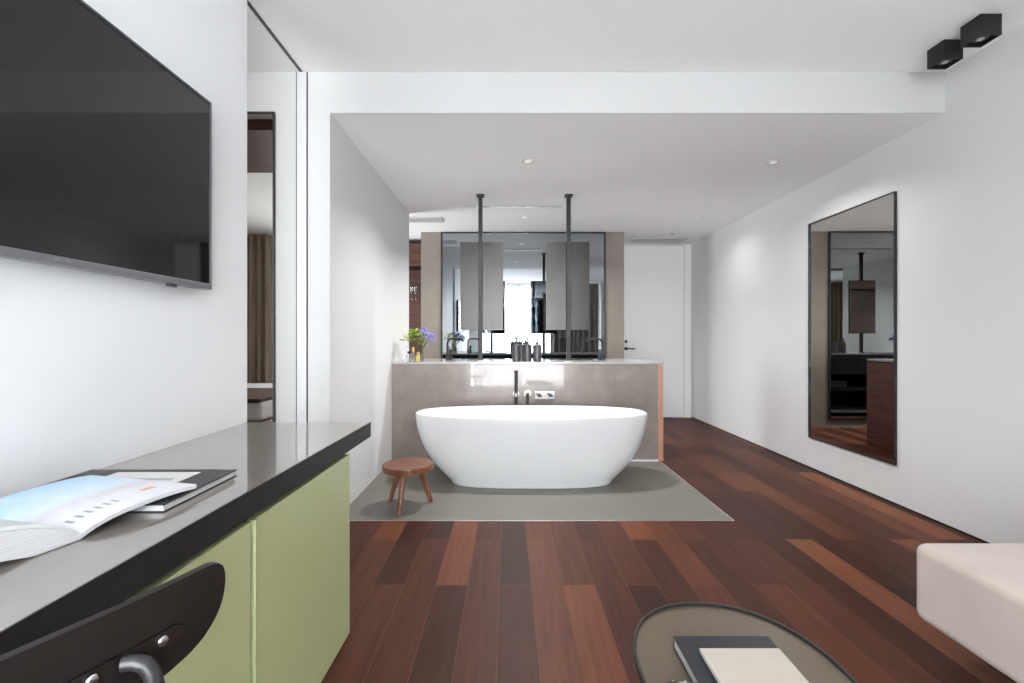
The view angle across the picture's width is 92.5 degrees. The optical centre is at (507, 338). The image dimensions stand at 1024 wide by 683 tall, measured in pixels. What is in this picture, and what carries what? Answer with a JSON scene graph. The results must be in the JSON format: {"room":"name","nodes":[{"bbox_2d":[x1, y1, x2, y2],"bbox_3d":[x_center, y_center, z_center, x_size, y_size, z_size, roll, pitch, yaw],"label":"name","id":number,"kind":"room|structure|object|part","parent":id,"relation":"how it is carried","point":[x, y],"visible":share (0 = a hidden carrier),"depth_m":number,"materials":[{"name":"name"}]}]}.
{"room":"hotel room","nodes":[
{"label":"hotel room","id":0,"kind":"room"},
{"bbox_2d":[0,0,246,497],"bbox_3d":[-1.160,-0.198,0.118,0.120,2.756,3.896,0,0,0],"label":"wall","id":1,"kind":"structure","parent":0,"point":[98,371],"depth_m":1.47,"materials":[{"name":"white paint"}]},
{"bbox_2d":[0,0,211,289],"bbox_3d":[-1.073,-0.500,1.156,0.052,0.673,1.165,0,0,0],"label":"television","id":2,"kind":"object","parent":1,"relation":"attached to","point":[106,151],"visible":1,"depth_m":1.25,"materials":[{"name":"glass"}]},
{"bbox_2d":[247,0,301,71],"bbox_3d":[-1.218,-1.574,2.474,0.017,0.004,0.816,0,0,0],"label":"trim","id":3,"kind":"structure","parent":1,"relation":"attached to","point":[251,7],"depth_m":2.53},
{"bbox_2d":[247,72,329,421],"bbox_3d":[-2.875,-0.198,2.942,3.650,2.756,0.100,0,0,0],"label":"wall","id":4,"kind":"structure","parent":0,"point":[266,91],"depth_m":2.89,"materials":[{"name":"grey paint"}]},
{"bbox_2d":[247,111,274,421],"bbox_3d":[-1.822,-0.127,2.882,0.900,2.414,0.020,0,0,0],"label":"mirror","id":5,"kind":"object","parent":4,"relation":"attached to","point":[260,124],"visible":0.24,"depth_m":2.88,"materials":[{"name":"clear mirror"}]},
{"bbox_2d":[296,72,307,421],"bbox_3d":[-1.216,-0.237,2.886,0.069,2.674,0.011,0,0,0],"label":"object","id":6,"kind":"structure","parent":4,"relation":"attached to","point":[301,77],"depth_m":2.88,"materials":[{"name":"white metal"}]},
{"bbox_2d":[350,461,733,520],"bbox_3d":[0.160,1.109,3.690,2.420,0.022,1.456,0,0,0],"label":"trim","id":7,"kind":"structure","parent":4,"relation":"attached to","point":[660,461],"depth_m":2.96,"materials":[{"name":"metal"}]},
{"bbox_2d":[330,113,408,503],"bbox_3d":[-1.110,-0.102,4.047,0.120,2.564,2.300,0,0,0],"label":"wall","id":8,"kind":"structure","parent":0,"point":[369,226],"depth_m":3.56,"materials":[{"name":"white paint"}]},
{"bbox_2d":[421,232,623,358],"bbox_3d":[0.181,-0.107,6.219,2.531,2.454,0.220,0,0,0],"label":"wall","id":9,"kind":"structure","parent":0,"point":[430,241],"depth_m":6.11,"materials":[{"name":"beige stone"}]},
{"bbox_2d":[441,232,605,358],"bbox_3d":[0.190,-0.166,6.099,2.051,2.332,0.020,0,0,0],"label":"mirror","id":10,"kind":"object","parent":9,"relation":"attached to","point":[524,253],"visible":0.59,"depth_m":6.10,"materials":[{"name":"clear mirror"}]},
{"bbox_2d":[247,0,1023,71],"bbox_3d":[-1.060,-1.626,0.581,7.280,0.100,4.822,0,0,0],"label":"ceiling","id":11,"kind":"structure","parent":0,"point":[319,35],"depth_m":2.52,"materials":[{"name":"white paint"}]},
{"bbox_2d":[927,39,962,69],"bbox_3d":[2.342,-1.525,2.628,0.101,0.102,0.104,0,0,0],"label":"ceiling spotlight","id":12,"kind":"object","parent":11,"relation":"attached to","point":[947,52],"visible":0.98,"depth_m":2.60,"materials":[{"name":"black metal"}]},
{"bbox_2d":[960,14,1001,47],"bbox_3d":[2.340,-1.525,2.425,0.103,0.102,0.107,0,0,0],"label":"ceiling spotlight","id":13,"kind":"object","parent":11,"relation":"attached to","point":[982,29],"visible":1,"depth_m":2.40,"materials":[{"name":"black metal"}]},
{"bbox_2d":[331,113,943,243],"bbox_3d":[-0.085,-1.454,4.883,5.330,0.241,3.973,0,0,0],"label":"ceiling","id":14,"kind":"structure","parent":0,"point":[637,175],"depth_m":3.68,"materials":[{"name":"white paint"}]},
{"bbox_2d":[409,217,443,222],"bbox_3d":[-1.241,-1.328,5.456,1.019,0.012,0.214,0,0,0],"label":"ceiling vent","id":15,"kind":"object","parent":14,"relation":"in","point":[411,219],"visible":0.39,"depth_m":5.47,"materials":[{"name":"white metal"}]},
{"bbox_2d":[460,194,502,360],"bbox_3d":[-0.245,-0.564,4.546,0.398,1.540,0.085,0,0,0],"label":"mirror","id":16,"kind":"object","parent":14,"relation":"hanging from","point":[481,263],"visible":0.93,"depth_m":4.56,"materials":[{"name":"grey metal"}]},
{"bbox_3d":[-0.245,-0.493,4.572,0.398,0.819,0.025,0,0,0],"label":"panel","id":17,"kind":"part","parent":16,"relation":"part of","materials":[{"name":"grey metal"}]},
{"bbox_2d":[465,206,561,206],"bbox_3d":[0.055,-1.328,4.915,0.973,0.012,0.012,0,0,0],"label":"rail","id":18,"kind":"object","parent":14,"relation":"attached to","point":[465,206],"visible":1,"depth_m":4.91,"materials":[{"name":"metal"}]},
{"bbox_2d":[522,159,533,163],"bbox_3d":[0.150,-1.330,3.672,0.084,0.006,0.084,0,0,0],"label":"recessed light","id":19,"kind":"object","parent":14,"relation":"in","point":[526,161],"visible":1,"depth_m":3.67,"materials":[{"name":"white metal"}]},
{"bbox_2d":[546,194,589,360],"bbox_3d":[0.558,-0.564,4.546,0.403,1.540,0.085,0,0,0],"label":"mirror","id":20,"kind":"object","parent":14,"relation":"hanging from","point":[568,262],"visible":0.91,"depth_m":4.56,"materials":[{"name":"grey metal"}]},
{"bbox_3d":[0.558,-0.493,4.572,0.403,0.819,0.025,0,0,0],"label":"panel","id":21,"kind":"part","parent":20,"relation":"part of","materials":[{"name":"grey metal"}]},
{"bbox_2d":[330,72,944,112],"bbox_3d":[0.765,-1.454,2.894,3.630,0.241,0.004,0,0,0],"label":"ceiling beam","id":22,"kind":"structure","parent":14,"relation":"attached to","point":[350,92],"depth_m":2.89,"materials":[{"name":"white paint"}]},
{"bbox_2d":[628,238,688,242],"bbox_3d":[2.017,-1.328,6.589,0.723,0.012,0.299,0,0,0],"label":"ceiling vent","id":23,"kind":"object","parent":14,"relation":"in","point":[634,240],"visible":1,"depth_m":6.62,"materials":[{"name":"white metal"}]},
{"bbox_2d":[767,160,778,164],"bbox_3d":[1.997,-1.330,3.693,0.084,0.006,0.084,0,0,0],"label":"recessed light","id":24,"kind":"object","parent":14,"relation":"in","point":[772,162],"visible":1,"depth_m":3.69,"materials":[{"name":"white metal"}]},
{"bbox_2d":[624,244,691,416],"bbox_3d":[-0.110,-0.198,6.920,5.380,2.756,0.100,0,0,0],"label":"door frame","id":25,"kind":"structure","parent":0,"point":[624,244],"depth_m":6.87,"materials":[{"name":"white paint"}]},
{"bbox_2d":[624,245,690,417],"bbox_3d":[2.030,-0.110,6.832,1.060,2.420,0.075,0,0,0],"label":"door","id":26,"kind":"structure","parent":25,"relation":"in","point":[653,275],"depth_m":6.86,"materials":[{"name":"white paint"}]},
{"bbox_3d":[2.030,-0.110,6.866,1.060,2.420,0.008,0,0,0],"label":"frame","id":27,"kind":"part","parent":26,"relation":"part of","materials":[{"name":"white paint"}]},
{"bbox_2d":[321,417,1016,682],"bbox_3d":[-1.060,1.140,2.520,7.280,0.080,8.700,0,0,0],"label":"floor","id":28,"kind":"structure","parent":0,"point":[827,559],"depth_m":2.34,"materials":[{"name":"brown wood"}]},
{"bbox_2d":[0,562,225,682],"bbox_3d":[-0.587,0.693,0.515,0.392,0.815,0.414,0,0,24],"label":"desk chair","id":29,"kind":"object","parent":28,"relation":"on","point":[141,638],"visible":1,"depth_m":0.52,"materials":[{"name":"leather"}]},
{"bbox_2d":[125,522,250,682],"bbox_3d":[-0.850,0.756,0.960,0.499,0.688,0.384,0,0,0],"label":"base cabinet","id":30,"kind":"object","parent":28,"relation":"on","point":[223,655],"visible":0.26,"depth_m":1.05,"materials":[{"name":"green paint"}]},
{"bbox_2d":[0,422,370,654],"bbox_3d":[-0.839,0.381,0.858,0.522,0.062,2.416,0,0,0],"label":"countertop","id":31,"kind":"structure","parent":30,"relation":"on","point":[46,593],"depth_m":0.93,"materials":[{"name":"grey stone"}]},
{"bbox_2d":[0,475,195,561],"bbox_3d":[-0.892,0.316,0.890,0.305,0.065,0.470,0,0,14],"label":"magazine","id":32,"kind":"object","parent":31,"relation":"on","point":[35,521],"visible":1,"depth_m":0.94,"materials":[{"name":"white paper"}]},
{"bbox_2d":[31,469,236,512],"bbox_3d":[-0.878,0.341,1.119,0.373,0.017,0.265,0,0,0],"label":"hardcover book","id":33,"kind":"object","parent":31,"relation":"on","point":[207,479],"visible":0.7,"depth_m":1.16,"materials":[{"name":"paper"}]},
{"bbox_2d":[108,472,200,482],"bbox_3d":[-0.868,0.332,1.102,0.205,0.002,0.234,0,0,0],"label":"brochure","id":34,"kind":"object","parent":33,"relation":"on","point":[177,477],"visible":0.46,"depth_m":1.19,"materials":[{"name":"paper"}]},
{"bbox_2d":[244,454,349,682],"bbox_3d":[-0.844,0.756,1.494,0.511,0.688,0.671,0,0,0],"label":"base cabinet","id":35,"kind":"object","parent":28,"relation":"on","point":[300,541],"visible":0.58,"depth_m":1.43,"materials":[{"name":"green paint"}]},
{"bbox_3d":[-0.609,0.760,1.165,0.024,0.664,0.012,0,0,0],"label":"finger pull","id":36,"kind":"part","parent":35,"relation":"part of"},
{"bbox_2d":[382,457,433,514],"bbox_3d":[-0.657,0.959,3.216,0.332,0.287,0.342,0,0,0],"label":"stool","id":37,"kind":"object","parent":28,"relation":"on","point":[401,468],"visible":1,"depth_m":3.17,"materials":[{"name":"brown wood"}]},
{"bbox_3d":[-0.757,0.975,3.278,0.123,0.254,0.045,0,0,26],"label":"leg","id":38,"kind":"part","parent":37,"relation":"part of","materials":[{"name":"brown wood"}]},
{"bbox_3d":[-0.669,0.975,3.106,0.048,0.254,0.123,0,0,0],"label":"leg","id":39,"kind":"part","parent":37,"relation":"part of","materials":[{"name":"brown wood"}]},
{"bbox_3d":[-0.657,0.838,3.221,0.332,0.045,0.332,0,0,0],"label":"seat","id":40,"kind":"part","parent":37,"relation":"part of","materials":[{"name":"brown wood"}]},
{"bbox_3d":[-0.557,0.975,3.278,0.123,0.254,0.045,0,0,-26],"label":"leg","id":41,"kind":"part","parent":37,"relation":"part of","materials":[{"name":"brown wood"}]},
{"bbox_2d":[409,243,420,358],"bbox_3d":[-1.870,-0.085,6.684,1.560,2.370,0.368,0,0,0],"label":"wardrobe","id":42,"kind":"object","parent":28,"relation":"on","point":[414,248],"visible":0.02,"depth_m":6.50,"materials":[{"name":"brown wood"}]},
{"bbox_3d":[-1.870,-1.119,6.510,1.560,0.302,0.020,0,0,0],"label":"door","id":43,"kind":"part","parent":42,"relation":"part of","materials":[{"name":"brown wood"}]},
{"bbox_3d":[-1.870,0.283,6.510,1.560,1.574,0.020,0,0,0],"label":"door","id":44,"kind":"part","parent":42,"relation":"part of","materials":[{"name":"brown wood"}]},
{"bbox_2d":[392,359,662,460],"bbox_3d":[0.176,0.651,4.792,2.448,0.896,0.756,0,0,0],"label":"partition wall","id":45,"kind":"structure","parent":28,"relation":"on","point":[428,383],"depth_m":4.42,"materials":[{"name":"beige stone"}]},
{"bbox_2d":[513,371,518,404],"bbox_3d":[0.086,0.555,4.378,0.086,0.548,0.078,0,0,0],"label":"shower","id":46,"kind":"object","parent":45,"relation":"attached to","point":[515,393],"visible":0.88,"depth_m":4.35,"materials":[{"name":"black metal"}]},
{"bbox_2d":[392,359,662,363],"bbox_3d":[0.176,0.217,4.792,2.448,0.021,0.756,0,0,0],"label":"countertop","id":47,"kind":"structure","parent":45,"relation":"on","point":[426,361],"depth_m":4.51,"materials":[{"name":"white stone"}]},
{"bbox_2d":[399,326,435,360],"bbox_3d":[-0.845,0.042,4.596,0.353,0.328,0.168,0,0,0],"label":"flower vase","id":48,"kind":"object","parent":47,"relation":"on","point":[423,332],"visible":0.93,"depth_m":4.59,"materials":[{"name":"clear glass"}]},
{"bbox_2d":[416,352,419,361],"bbox_3d":[-0.825,0.163,4.500,0.036,0.088,0.036,0,0,0],"label":"perfume bottle","id":49,"kind":"object","parent":47,"relation":"on","point":[418,353],"visible":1,"depth_m":4.48,"materials":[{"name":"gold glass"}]},
{"bbox_2d":[445,338,463,359],"bbox_3d":[-0.533,0.097,4.846,0.186,0.220,0.079,0,0,0],"label":"faucet","id":50,"kind":"object","parent":47,"relation":"on","point":[448,351],"visible":0.99,"depth_m":4.85,"materials":[{"name":"black metal"}]},
{"bbox_3d":[-0.559,0.154,4.832,0.031,0.106,0.053,0,0,-39],"label":"handle","id":51,"kind":"part","parent":50,"relation":"part of","materials":[{"name":"black metal"}]},
{"bbox_2d":[458,359,505,359],"bbox_3d":[-0.260,0.205,4.930,0.480,0.004,0.300,0,0,0],"label":"basin","id":52,"kind":"object","parent":47,"relation":"in","point":[458,359],"depth_m":4.91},
{"bbox_2d":[512,338,519,360],"bbox_3d":[0.076,0.097,4.550,0.074,0.219,0.074,0,0,0],"label":"pump bottle","id":53,"kind":"object","parent":47,"relation":"on","point":[515,347],"visible":0.98,"depth_m":4.52,"materials":[{"name":"black metal"}]},
{"bbox_2d":[518,338,522,360],"bbox_3d":[0.126,0.100,4.720,0.065,0.214,0.060,0,0,0],"label":"pump bottle","id":54,"kind":"object","parent":47,"relation":"on","point":[521,339],"visible":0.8,"depth_m":4.69,"materials":[{"name":"black metal"}]},
{"bbox_2d":[523,338,531,360],"bbox_3d":[0.179,0.097,4.550,0.080,0.219,0.080,0,0,0],"label":"pump bottle","id":55,"kind":"object","parent":47,"relation":"on","point":[527,348],"visible":0.98,"depth_m":4.52,"materials":[{"name":"black metal"}]},
{"bbox_2d":[533,338,541,360],"bbox_3d":[0.271,0.100,4.550,0.080,0.214,0.080,0,0,0],"label":"pump bottle","id":56,"kind":"object","parent":47,"relation":"on","point":[537,349],"visible":0.98,"depth_m":4.52,"materials":[{"name":"black metal"}]},
{"bbox_2d":[544,359,592,359],"bbox_3d":[0.600,0.205,4.930,0.480,0.004,0.300,0,0,0],"label":"basin","id":57,"kind":"object","parent":47,"relation":"in","point":[544,359],"depth_m":4.91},
{"bbox_2d":[586,338,604,359],"bbox_3d":[0.870,0.097,4.846,0.186,0.220,0.079,0,0,0],"label":"faucet","id":58,"kind":"object","parent":47,"relation":"on","point":[600,351],"visible":0.98,"depth_m":4.85,"materials":[{"name":"black metal"}]},
{"bbox_3d":[0.896,0.154,4.832,0.031,0.106,0.053,0,0,39],"label":"handle","id":59,"kind":"part","parent":58,"relation":"part of","materials":[{"name":"black metal"}]},
{"bbox_2d":[524,390,554,404],"bbox_3d":[0.281,0.517,4.352,0.277,0.119,0.130,0,0,0],"label":"mixer","id":60,"kind":"object","parent":45,"relation":"attached to","point":[527,393],"visible":1,"depth_m":4.40,"materials":[{"name":"silver metal"}]},
{"bbox_3d":[0.329,0.505,4.410,0.180,0.072,0.013,0,0,0],"label":"mixer plate","id":61,"kind":"part","parent":60,"relation":"part of","materials":[{"name":"silver metal"}]},
{"bbox_2d":[416,405,646,488],"bbox_3d":[0.181,0.835,3.853,1.800,0.530,0.710,0,0,0],"label":"bathtub","id":62,"kind":"object","parent":28,"relation":"on","point":[505,446],"visible":1,"depth_m":3.57,"materials":[{"name":"white ceramic"}]},
{"bbox_2d":[633,602,857,682],"bbox_3d":[0.495,0.898,1.024,0.437,0.401,0.554,0,0,0],"label":"coffee table","id":63,"kind":"object","parent":28,"relation":"on","point":[656,660],"visible":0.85,"depth_m":1.16,"materials":[{"name":"taupe stone"},{"name":"black metal"}]},
{"bbox_2d":[667,680,693,682],"bbox_3d":[0.338,0.689,0.913,0.114,0.032,0.112,0,0,0],"label":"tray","id":64,"kind":"object","parent":63,"relation":"on","point":[672,681],"visible":1,"depth_m":0.96,"materials":[{"name":"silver metal"}]},
{"bbox_2d":[673,636,777,682],"bbox_3d":[0.485,0.691,0.968,0.218,0.028,0.300,0,0,0],"label":"book","id":65,"kind":"object","parent":63,"relation":"on","point":[686,648],"visible":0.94,"depth_m":1.08,"materials":[{"name":"paper"}]},
{"bbox_2d":[699,648,808,682],"bbox_3d":[0.499,0.672,0.950,0.173,0.010,0.215,0,0,0],"label":"booklet","id":66,"kind":"object","parent":65,"relation":"on","point":[727,665],"visible":1,"depth_m":1.00,"materials":[{"name":"paper"}]},
{"bbox_2d":[917,543,1023,682],"bbox_3d":[1.998,0.740,1.010,1.083,0.719,1.519,0,0,0],"label":"sofa","id":67,"kind":"object","parent":28,"relation":"on","point":[972,593],"visible":1,"depth_m":1.56,"materials":[{"name":"beige fabric"}]},
{"bbox_2d":[692,24,1023,542],"bbox_3d":[2.640,-0.248,2.570,0.120,2.856,8.800,0,0,0],"label":"wall","id":68,"kind":"structure","parent":0,"point":[957,177],"depth_m":3.01,"materials":[{"name":"white paint"}]},
{"bbox_2d":[692,417,988,542],"bbox_3d":[2.577,1.095,2.570,0.006,0.009,8.600,0,0,0],"label":"baseboard","id":69,"kind":"structure","parent":68,"relation":"attached to","point":[965,533],"depth_m":3.48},
{"bbox_2d":[808,191,896,464],"bbox_3d":[2.571,-0.071,3.716,0.017,1.817,0.936,0,0,0],"label":"wall mirror","id":70,"kind":"object","parent":68,"relation":"attached to","point":[852,252],"visible":1,"depth_m":3.64,"materials":[{"name":"black metal"}]}
]}

